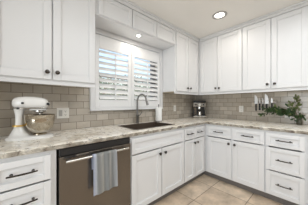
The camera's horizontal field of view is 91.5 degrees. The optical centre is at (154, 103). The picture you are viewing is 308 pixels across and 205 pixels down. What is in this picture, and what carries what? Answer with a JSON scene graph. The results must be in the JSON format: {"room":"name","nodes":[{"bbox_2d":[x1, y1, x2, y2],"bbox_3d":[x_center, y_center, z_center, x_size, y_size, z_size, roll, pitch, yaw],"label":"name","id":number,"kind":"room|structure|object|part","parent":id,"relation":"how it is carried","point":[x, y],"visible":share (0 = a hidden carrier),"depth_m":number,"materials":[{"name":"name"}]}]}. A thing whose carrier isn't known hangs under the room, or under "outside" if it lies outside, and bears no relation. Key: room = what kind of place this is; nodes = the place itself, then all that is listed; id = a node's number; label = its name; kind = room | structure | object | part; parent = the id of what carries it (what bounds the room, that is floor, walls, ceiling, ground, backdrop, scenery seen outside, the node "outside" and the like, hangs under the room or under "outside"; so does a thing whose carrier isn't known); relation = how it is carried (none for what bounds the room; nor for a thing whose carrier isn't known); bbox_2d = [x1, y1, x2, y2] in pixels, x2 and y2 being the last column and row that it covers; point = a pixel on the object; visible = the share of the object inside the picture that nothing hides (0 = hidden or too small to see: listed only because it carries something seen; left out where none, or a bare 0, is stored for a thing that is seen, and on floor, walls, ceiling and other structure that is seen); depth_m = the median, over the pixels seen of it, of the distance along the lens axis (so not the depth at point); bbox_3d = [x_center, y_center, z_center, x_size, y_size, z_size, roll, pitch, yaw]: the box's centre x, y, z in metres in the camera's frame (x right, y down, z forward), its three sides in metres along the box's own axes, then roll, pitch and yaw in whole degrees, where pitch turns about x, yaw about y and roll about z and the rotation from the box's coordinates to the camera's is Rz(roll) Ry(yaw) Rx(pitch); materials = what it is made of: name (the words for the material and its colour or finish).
{"room":"kitchen","nodes":[
{"label":"kitchen","id":0,"kind":"room"},
{"bbox_2d":[155,63,156,100],"bbox_3d":[-1.011,-0.017,1.731,5.420,2.434,0.150,0,0,-42],"label":"wall","id":1,"kind":"structure","parent":0,"point":[156,63],"depth_m":2.60,"materials":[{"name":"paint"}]},
{"bbox_2d":[0,0,94,87],"bbox_3d":[-0.985,-0.681,1.406,0.756,1.027,0.365,0,0,-42],"label":"upper cabinet","id":2,"kind":"object","parent":1,"relation":"attached to","point":[48,42],"visible":1,"depth_m":1.28,"materials":[{"name":"paint"}]},
{"bbox_3d":[-1.030,-0.689,1.176,0.370,0.957,0.020,0,0,-42],"label":"door","id":3,"kind":"part","parent":2,"relation":"part of","materials":[{"name":"paint"}]},
{"bbox_3d":[-0.905,-0.186,1.317,0.756,0.037,0.020,0,0,-42],"label":"light rail","id":4,"kind":"part","parent":2,"relation":"part of","materials":[{"name":"paint"}]},
{"bbox_3d":[-0.750,-0.689,1.428,0.362,0.957,0.020,0,0,-42],"label":"door","id":5,"kind":"part","parent":2,"relation":"part of","materials":[{"name":"paint"}]},
{"bbox_2d":[0,81,195,135],"bbox_3d":[-0.383,0.043,2.192,3.570,0.486,0.008,0,0,-42],"label":"backsplash","id":6,"kind":"structure","parent":1,"relation":"attached to","point":[76,99],"depth_m":1.71,"materials":[{"name":"tile"}]},
{"bbox_2d":[57,108,68,118],"bbox_3d":[-0.994,0.101,1.630,0.116,0.114,0.008,0,0,-42],"label":"outlet plate","id":7,"kind":"object","parent":6,"relation":"attached to","point":[61,112],"visible":1,"depth_m":1.62,"materials":[{"name":"white plastic"}]},
{"bbox_2d":[89,28,162,110],"bbox_3d":[-0.321,-0.424,2.214,1.230,1.019,0.058,0,0,-42],"label":"trim","id":8,"kind":"structure","parent":1,"relation":"attached to","point":[92,107],"depth_m":2.12,"materials":[{"name":"paint"}]},
{"bbox_2d":[99,61,154,100],"bbox_3d":[-0.401,-0.429,2.308,1.040,0.860,0.070,0,0,-42],"label":"window","id":9,"kind":"structure","parent":1,"relation":"in","point":[150,61],"depth_m":2.60,"materials":[{"name":"clear glass"}]},
{"bbox_2d":[95,34,130,106],"bbox_3d":[-0.534,-0.415,2.022,0.522,0.901,0.074,0,0,-42],"label":"window shutter","id":10,"kind":"object","parent":9,"relation":"attached to","point":[101,42],"visible":0.96,"depth_m":1.99,"materials":[{"name":"paint"}]},
{"bbox_3d":[-0.515,-0.348,1.997,0.016,0.613,0.012,0,0,-42],"label":"tilt rod","id":11,"kind":"part","parent":10,"relation":"part of","materials":[{"name":"paint"}]},
{"bbox_2d":[131,45,159,105],"bbox_3d":[-0.124,-0.415,2.391,0.573,0.901,0.074,0,0,-42],"label":"window shutter","id":12,"kind":"object","parent":9,"relation":"attached to","point":[137,52],"visible":0.97,"depth_m":2.36,"materials":[{"name":"paint"}]},
{"bbox_3d":[-0.105,-0.348,2.366,0.016,0.613,0.012,0,0,-42],"label":"tilt rod","id":13,"kind":"part","parent":12,"relation":"part of","materials":[{"name":"paint"}]},
{"bbox_2d":[95,0,174,49],"bbox_3d":[-0.241,-1.065,2.097,1.272,0.258,0.333,0,0,-42],"label":"upper cabinet","id":14,"kind":"object","parent":1,"relation":"attached to","point":[111,16],"visible":0.98,"depth_m":1.91,"materials":[{"name":"paint"}]},
{"bbox_3d":[-0.433,-1.054,1.714,0.410,0.218,0.020,0,0,-42],"label":"door","id":15,"kind":"part","parent":14,"relation":"part of","materials":[{"name":"paint"}]},
{"bbox_3d":[-0.124,-1.054,1.993,0.401,0.218,0.020,0,0,-42],"label":"door","id":16,"kind":"part","parent":14,"relation":"part of","materials":[{"name":"paint"}]},
{"bbox_3d":[0.182,-1.054,2.268,0.399,0.218,0.020,0,0,-42],"label":"door","id":17,"kind":"part","parent":14,"relation":"part of","materials":[{"name":"paint"}]},
{"bbox_2d":[163,31,198,94],"bbox_3d":[0.503,-0.681,2.747,0.702,1.027,0.365,0,0,-42],"label":"upper cabinet","id":18,"kind":"object","parent":1,"relation":"attached to","point":[180,61],"visible":0.96,"depth_m":2.57,"materials":[{"name":"paint"}]},
{"bbox_3d":[0.471,-0.689,2.528,0.317,0.957,0.020,0,0,-42],"label":"door","id":19,"kind":"part","parent":18,"relation":"part of","materials":[{"name":"paint"}]},
{"bbox_3d":[0.583,-0.186,2.658,0.702,0.037,0.020,0,0,-42],"label":"light rail","id":20,"kind":"part","parent":18,"relation":"part of","materials":[{"name":"paint"}]},
{"bbox_3d":[0.713,-0.689,2.746,0.315,0.957,0.020,0,0,-42],"label":"door","id":21,"kind":"part","parent":18,"relation":"part of","materials":[{"name":"paint"}]},
{"bbox_2d":[128,0,304,39],"bbox_3d":[0.729,-1.294,-0.200,5.420,0.120,5.350,0,0,-42],"label":"ceiling","id":22,"kind":"structure","parent":0,"point":[194,17],"depth_m":1.98,"materials":[{"name":"paint"}]},
{"bbox_2d":[114,0,198,41],"bbox_3d":[-0.320,-1.204,1.819,3.165,0.060,0.065,0,0,-42],"label":"trim","id":23,"kind":"structure","parent":22,"relation":"attached to","point":[126,3],"depth_m":2.08,"materials":[{"name":"paint"}]},
{"bbox_2d":[212,11,226,18],"bbox_3d":[0.906,-1.230,2.086,0.196,0.008,0.196,0,0,-42],"label":"recessed light","id":24,"kind":"object","parent":22,"relation":"in","point":[220,14],"visible":1,"depth_m":2.08,"materials":[{"name":"white"}]},
{"bbox_2d":[199,0,307,41],"bbox_3d":[1.550,-1.204,2.099,0.065,0.060,2.062,0,0,-42],"label":"trim","id":25,"kind":"structure","parent":22,"relation":"attached to","point":[303,3],"depth_m":2.13,"materials":[{"name":"paint"}]},
{"bbox_2d":[154,174,283,204],"bbox_3d":[0.729,1.260,-0.200,5.420,0.120,5.350,0,0,-42],"label":"floor","id":26,"kind":"structure","parent":0,"point":[204,190],"depth_m":1.96,"materials":[{"name":"tile"}]},
{"bbox_2d":[0,150,55,204],"bbox_3d":[-1.022,0.764,1.177,0.339,0.873,0.656,0,0,-42],"label":"base cabinet","id":27,"kind":"object","parent":26,"relation":"on","point":[29,179],"visible":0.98,"depth_m":0.98,"materials":[{"name":"paint"}]},
{"bbox_3d":[-0.826,0.439,0.939,0.150,0.018,0.040,0,0,-42],"label":"pull handle","id":28,"kind":"part","parent":27,"relation":"part of","materials":[{"name":"brown metal"}]},
{"bbox_3d":[-0.826,0.625,0.939,0.150,0.018,0.040,0,0,-42],"label":"pull handle","id":29,"kind":"part","parent":27,"relation":"part of","materials":[{"name":"brown metal"}]},
{"bbox_3d":[-0.840,0.439,0.955,0.299,0.168,0.020,0,0,-42],"label":"drawer","id":30,"kind":"part","parent":27,"relation":"part of","materials":[{"name":"paint"}]},
{"bbox_3d":[-0.840,0.625,0.955,0.299,0.180,0.020,0,0,-42],"label":"drawer","id":31,"kind":"part","parent":27,"relation":"part of","materials":[{"name":"paint"}]},
{"bbox_2d":[56,137,129,204],"bbox_3d":[-0.647,0.766,1.486,0.606,0.868,0.662,0,0,-42],"label":"dishwasher","id":32,"kind":"object","parent":26,"relation":"on","point":[74,171],"visible":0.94,"depth_m":1.20,"materials":[{"name":"brown metal"}]},
{"bbox_2d":[56,149,58,204],"bbox_3d":[-0.681,0.722,1.521,0.600,0.758,0.565,0,0,-42],"label":"tub","id":33,"kind":"object","parent":32,"relation":"in","point":[57,150],"depth_m":1.12,"materials":[{"name":"plastic"}]},
{"bbox_2d":[92,149,117,195],"bbox_3d":[-0.410,0.563,1.253,0.205,0.322,0.055,0,0,-42],"label":"dish towel","id":34,"kind":"object","parent":32,"relation":"hanging from","point":[104,164],"visible":1,"depth_m":1.24,"materials":[{"name":"fabric"}]},
{"bbox_2d":[130,128,183,204],"bbox_3d":[-0.106,0.764,2.002,0.872,0.873,0.656,0,0,-42],"label":"base cabinet","id":35,"kind":"object","parent":26,"relation":"on","point":[157,158],"visible":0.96,"depth_m":1.73,"materials":[{"name":"paint"}]},
{"bbox_3d":[-0.076,0.812,1.644,0.418,0.569,0.020,0,0,-42],"label":"door","id":36,"kind":"part","parent":35,"relation":"part of","materials":[{"name":"paint"}]},
{"bbox_3d":[0.086,0.434,1.790,0.854,0.159,0.020,0,0,-42],"label":"false drawer","id":37,"kind":"part","parent":35,"relation":"part of","materials":[{"name":"paint"}]},
{"bbox_3d":[0.246,0.812,1.934,0.423,0.569,0.020,0,0,-42],"label":"door","id":38,"kind":"part","parent":35,"relation":"part of","materials":[{"name":"paint"}]},
{"bbox_2d":[180,124,204,187],"bbox_3d":[0.457,0.764,2.509,0.640,0.873,0.656,0,0,-42],"label":"base cabinet","id":39,"kind":"object","parent":26,"relation":"on","point":[194,136],"visible":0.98,"depth_m":2.24,"materials":[{"name":"paint"}]},
{"bbox_3d":[0.509,0.434,2.171,0.249,0.159,0.020,0,0,-42],"label":"drawer","id":40,"kind":"part","parent":39,"relation":"part of","materials":[{"name":"paint"}]},
{"bbox_3d":[0.509,0.812,2.171,0.249,0.569,0.020,0,0,-42],"label":"door","id":41,"kind":"part","parent":39,"relation":"part of","materials":[{"name":"paint"}]},
{"bbox_3d":[0.704,0.434,2.346,0.250,0.159,0.020,0,0,-42],"label":"drawer","id":42,"kind":"part","parent":39,"relation":"part of","materials":[{"name":"paint"}]},
{"bbox_3d":[0.704,0.812,2.346,0.250,0.569,0.020,0,0,-42],"label":"door","id":43,"kind":"part","parent":39,"relation":"part of","materials":[{"name":"paint"}]},
{"bbox_2d":[204,124,265,197],"bbox_3d":[1.329,0.764,2.411,0.729,0.873,0.866,0,0,-42],"label":"base cabinet","id":44,"kind":"object","parent":26,"relation":"on","point":[235,156],"visible":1,"depth_m":2.11,"materials":[{"name":"paint"}]},
{"bbox_2d":[0,117,307,158],"bbox_3d":[0.416,0.306,1.299,3.562,0.040,2.387,0,0,-42],"label":"countertop","id":45,"kind":"structure","parent":44,"relation":"on","point":[61,139],"depth_m":1.52,"materials":[{"name":"stone"}]},
{"bbox_2d":[4,96,54,140],"bbox_3d":[-1.044,0.112,1.284,0.335,0.349,0.255,0,0,-28],"label":"stand mixer","id":46,"kind":"object","parent":45,"relation":"on","point":[39,124],"visible":1,"depth_m":1.21,"materials":[{"name":"white metal"}]},
{"bbox_2d":[23,114,54,134],"bbox_3d":[-0.995,0.177,1.304,0.226,0.170,0.243,0,0,-42],"label":"bowl","id":47,"kind":"object","parent":46,"relation":"on","point":[37,124],"depth_m":1.23,"materials":[{"name":"metal"}]},
{"bbox_2d":[136,94,148,122],"bbox_3d":[-0.166,0.070,2.166,0.108,0.434,0.255,0,0,-42],"label":"kitchen faucet","id":48,"kind":"object","parent":45,"relation":"on","point":[139,95],"visible":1,"depth_m":2.20,"materials":[{"name":"grey metal"}]},
{"bbox_3d":[-0.184,-0.030,2.161,0.207,0.234,0.025,0,0,43],"label":"spout","id":49,"kind":"part","parent":48,"relation":"part of","materials":[{"name":"grey metal"}]},
{"bbox_2d":[119,122,174,129],"bbox_3d":[-0.096,0.395,2.004,0.661,0.224,0.416,0,0,-42],"label":"sink","id":50,"kind":"object","parent":45,"relation":"in","point":[138,126],"visible":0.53,"depth_m":2.16,"materials":[{"name":"brown metal"}]},
{"bbox_2d":[193,101,205,117],"bbox_3d":[0.933,0.111,3.112,0.254,0.352,0.249,0,0,11],"label":"espresso machine","id":51,"kind":"object","parent":45,"relation":"on","point":[197,105],"visible":0.99,"depth_m":3.08,"materials":[{"name":"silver plastic"}]},
{"bbox_2d":[258,94,305,124],"bbox_3d":[1.832,0.072,2.188,0.161,0.428,0.547,0,0,-42],"label":"leafy plant","id":52,"kind":"object","parent":45,"relation":"on","point":[280,112],"visible":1,"depth_m":2.10,"materials":[{"name":"green plant"}]},
{"bbox_3d":[0.990,0.434,2.306,0.020,0.159,0.367,0,0,-42],"label":"drawer","id":53,"kind":"part","parent":44,"relation":"part of","materials":[{"name":"paint"}]},
{"bbox_3d":[0.990,0.812,2.306,0.020,0.569,0.367,0,0,-42],"label":"door","id":54,"kind":"part","parent":44,"relation":"part of","materials":[{"name":"paint"}]},
{"bbox_3d":[1.253,0.434,2.013,0.020,0.159,0.366,0,0,-42],"label":"drawer","id":55,"kind":"part","parent":44,"relation":"part of","materials":[{"name":"paint"}]},
{"bbox_3d":[1.253,0.812,2.013,0.020,0.569,0.366,0,0,-42],"label":"door","id":56,"kind":"part","parent":44,"relation":"part of","materials":[{"name":"paint"}]},
{"bbox_2d":[265,130,306,204],"bbox_3d":[1.743,0.764,1.951,0.728,0.873,0.368,0,0,-42],"label":"base cabinet","id":57,"kind":"object","parent":26,"relation":"on","point":[285,152],"visible":0.98,"depth_m":1.73,"materials":[{"name":"paint"}]},
{"bbox_3d":[1.503,0.433,1.736,0.020,0.158,0.345,0,0,-42],"label":"drawer","id":58,"kind":"part","parent":57,"relation":"part of","materials":[{"name":"paint"}]},
{"bbox_3d":[1.503,0.664,1.736,0.020,0.272,0.345,0,0,-42],"label":"drawer","id":59,"kind":"part","parent":57,"relation":"part of","materials":[{"name":"paint"}]},
{"bbox_3d":[1.503,0.956,1.736,0.020,0.282,0.345,0,0,-42],"label":"drawer","id":60,"kind":"part","parent":57,"relation":"part of","materials":[{"name":"paint"}]},
{"bbox_2d":[307,135,307,204],"bbox_3d":[2.068,0.764,1.590,0.729,0.873,0.600,0,0,-42],"label":"base cabinet","id":61,"kind":"object","parent":26,"relation":"on","point":[307,135],"visible":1,"depth_m":1.60,"materials":[{"name":"paint"}]},
{"bbox_3d":[2.737,-0.017,1.508,0.150,2.434,5.200,0,0,-42],"label":"wall","id":62,"kind":"structure","parent":0,"visible":0},
{"bbox_2d":[199,28,242,94],"bbox_3d":[1.238,-0.681,2.718,0.453,1.027,0.762,0,0,-42],"label":"upper cabinet","id":63,"kind":"object","parent":62,"relation":"attached to","point":[220,57],"visible":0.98,"depth_m":2.54,"materials":[{"name":"paint"}]},
{"bbox_3d":[0.983,-0.689,2.725,0.020,0.957,0.319,0,0,-42],"label":"door","id":64,"kind":"part","parent":63,"relation":"part of","materials":[{"name":"paint"}]},
{"bbox_3d":[1.117,-0.186,2.608,0.020,0.037,0.762,0,0,-42],"label":"light rail","id":65,"kind":"part","parent":63,"relation":"part of","materials":[{"name":"paint"}]},
{"bbox_3d":[1.225,-0.689,2.457,0.020,0.957,0.381,0,0,-42],"label":"door","id":66,"kind":"part","parent":63,"relation":"part of","materials":[{"name":"paint"}]},
{"bbox_2d":[196,90,307,124],"bbox_3d":[1.811,0.043,2.418,0.008,0.486,2.592,0,0,-42],"label":"backsplash","id":67,"kind":"structure","parent":62,"relation":"attached to","point":[225,106],"depth_m":2.57,"materials":[{"name":"tile"}]},
{"bbox_3d":[1.789,-0.032,2.424,0.016,0.035,0.310,0,0,-42],"label":"magnetic knife strip","id":68,"kind":"object","parent":67,"relation":"attached to","visible":0},
{"bbox_2d":[255,95,257,110],"bbox_3d":[1.697,-0.017,2.502,0.013,0.265,0.046,0,0,-42],"label":"kitchen knife","id":69,"kind":"object","parent":68,"relation":"attached to","point":[256,99],"visible":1,"depth_m":2.50,"materials":[{"name":"metal"}]},
{"bbox_2d":[265,94,268,108],"bbox_3d":[1.793,-0.019,2.396,0.013,0.280,0.050,0,0,-42],"label":"kitchen knife","id":70,"kind":"object","parent":68,"relation":"attached to","point":[266,96],"visible":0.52,"depth_m":2.40,"materials":[{"name":"metal"}]},
{"bbox_3d":[1.797,-0.080,2.400,0.002,0.160,0.050,0,0,-42],"label":"blade","id":71,"kind":"part","parent":70,"relation":"part of","materials":[{"name":"metal"}]},
{"bbox_2d":[243,6,307,92],"bbox_3d":[1.734,-0.681,2.168,0.453,1.027,0.716,0,0,-42],"label":"upper cabinet","id":72,"kind":"object","parent":62,"relation":"attached to","point":[275,49],"visible":0.98,"depth_m":2.00,"materials":[{"name":"paint"}]},
{"bbox_3d":[1.476,-0.689,2.178,0.020,0.957,0.344,0,0,-42],"label":"door","id":73,"kind":"part","parent":72,"relation":"part of","materials":[{"name":"paint"}]},
{"bbox_3d":[1.612,-0.186,2.058,0.020,0.037,0.716,0,0,-42],"label":"light rail","id":74,"kind":"part","parent":72,"relation":"part of","materials":[{"name":"paint"}]},
{"bbox_3d":[1.715,-0.689,1.913,0.020,0.957,0.352,0,0,-42],"label":"door","id":75,"kind":"part","parent":72,"relation":"part of","materials":[{"name":"paint"}]},
{"label":"outside","id":76,"kind":"structure","parent":0,"visible":0},
{"bbox_3d":[-6.574,1.651,11.626,24.000,0.100,21.700,0,0,-42],"label":"ground","id":77,"kind":"structure","parent":76,"visible":0},
{"bbox_2d":[99,77,120,99],"bbox_3d":[-2.403,0.040,7.364,1.808,3.129,1.862,0,0,-42],"label":"tree","id":78,"kind":"object","parent":77,"relation":"on","point":[99,77],"visible":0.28,"depth_m":7.25,"materials":[{"name":"green plant"}]},
{"bbox_2d":[116,75,145,99],"bbox_3d":[-1.362,-0.082,8.805,1.933,3.373,2.049,0,0,-3],"label":"tree","id":79,"kind":"object","parent":77,"relation":"on","point":[125,75],"visible":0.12,"depth_m":8.71,"materials":[{"name":"green plant"}]},
{"bbox_3d":[0.071,0.147,2.450,0.116,0.279,0.116,0,0,-42],"label":"paper towel holder","id":80,"kind":"object","parent":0,"visible":0},
{"bbox_2d":[156,107,161,120],"bbox_3d":[0.071,0.166,2.450,0.104,0.216,0.104,0,0,-42],"label":"paper towel roll","id":81,"kind":"object","parent":80,"relation":"on","point":[158,109],"visible":1,"depth_m":2.40,"materials":[{"name":"white paper"}]}
]}

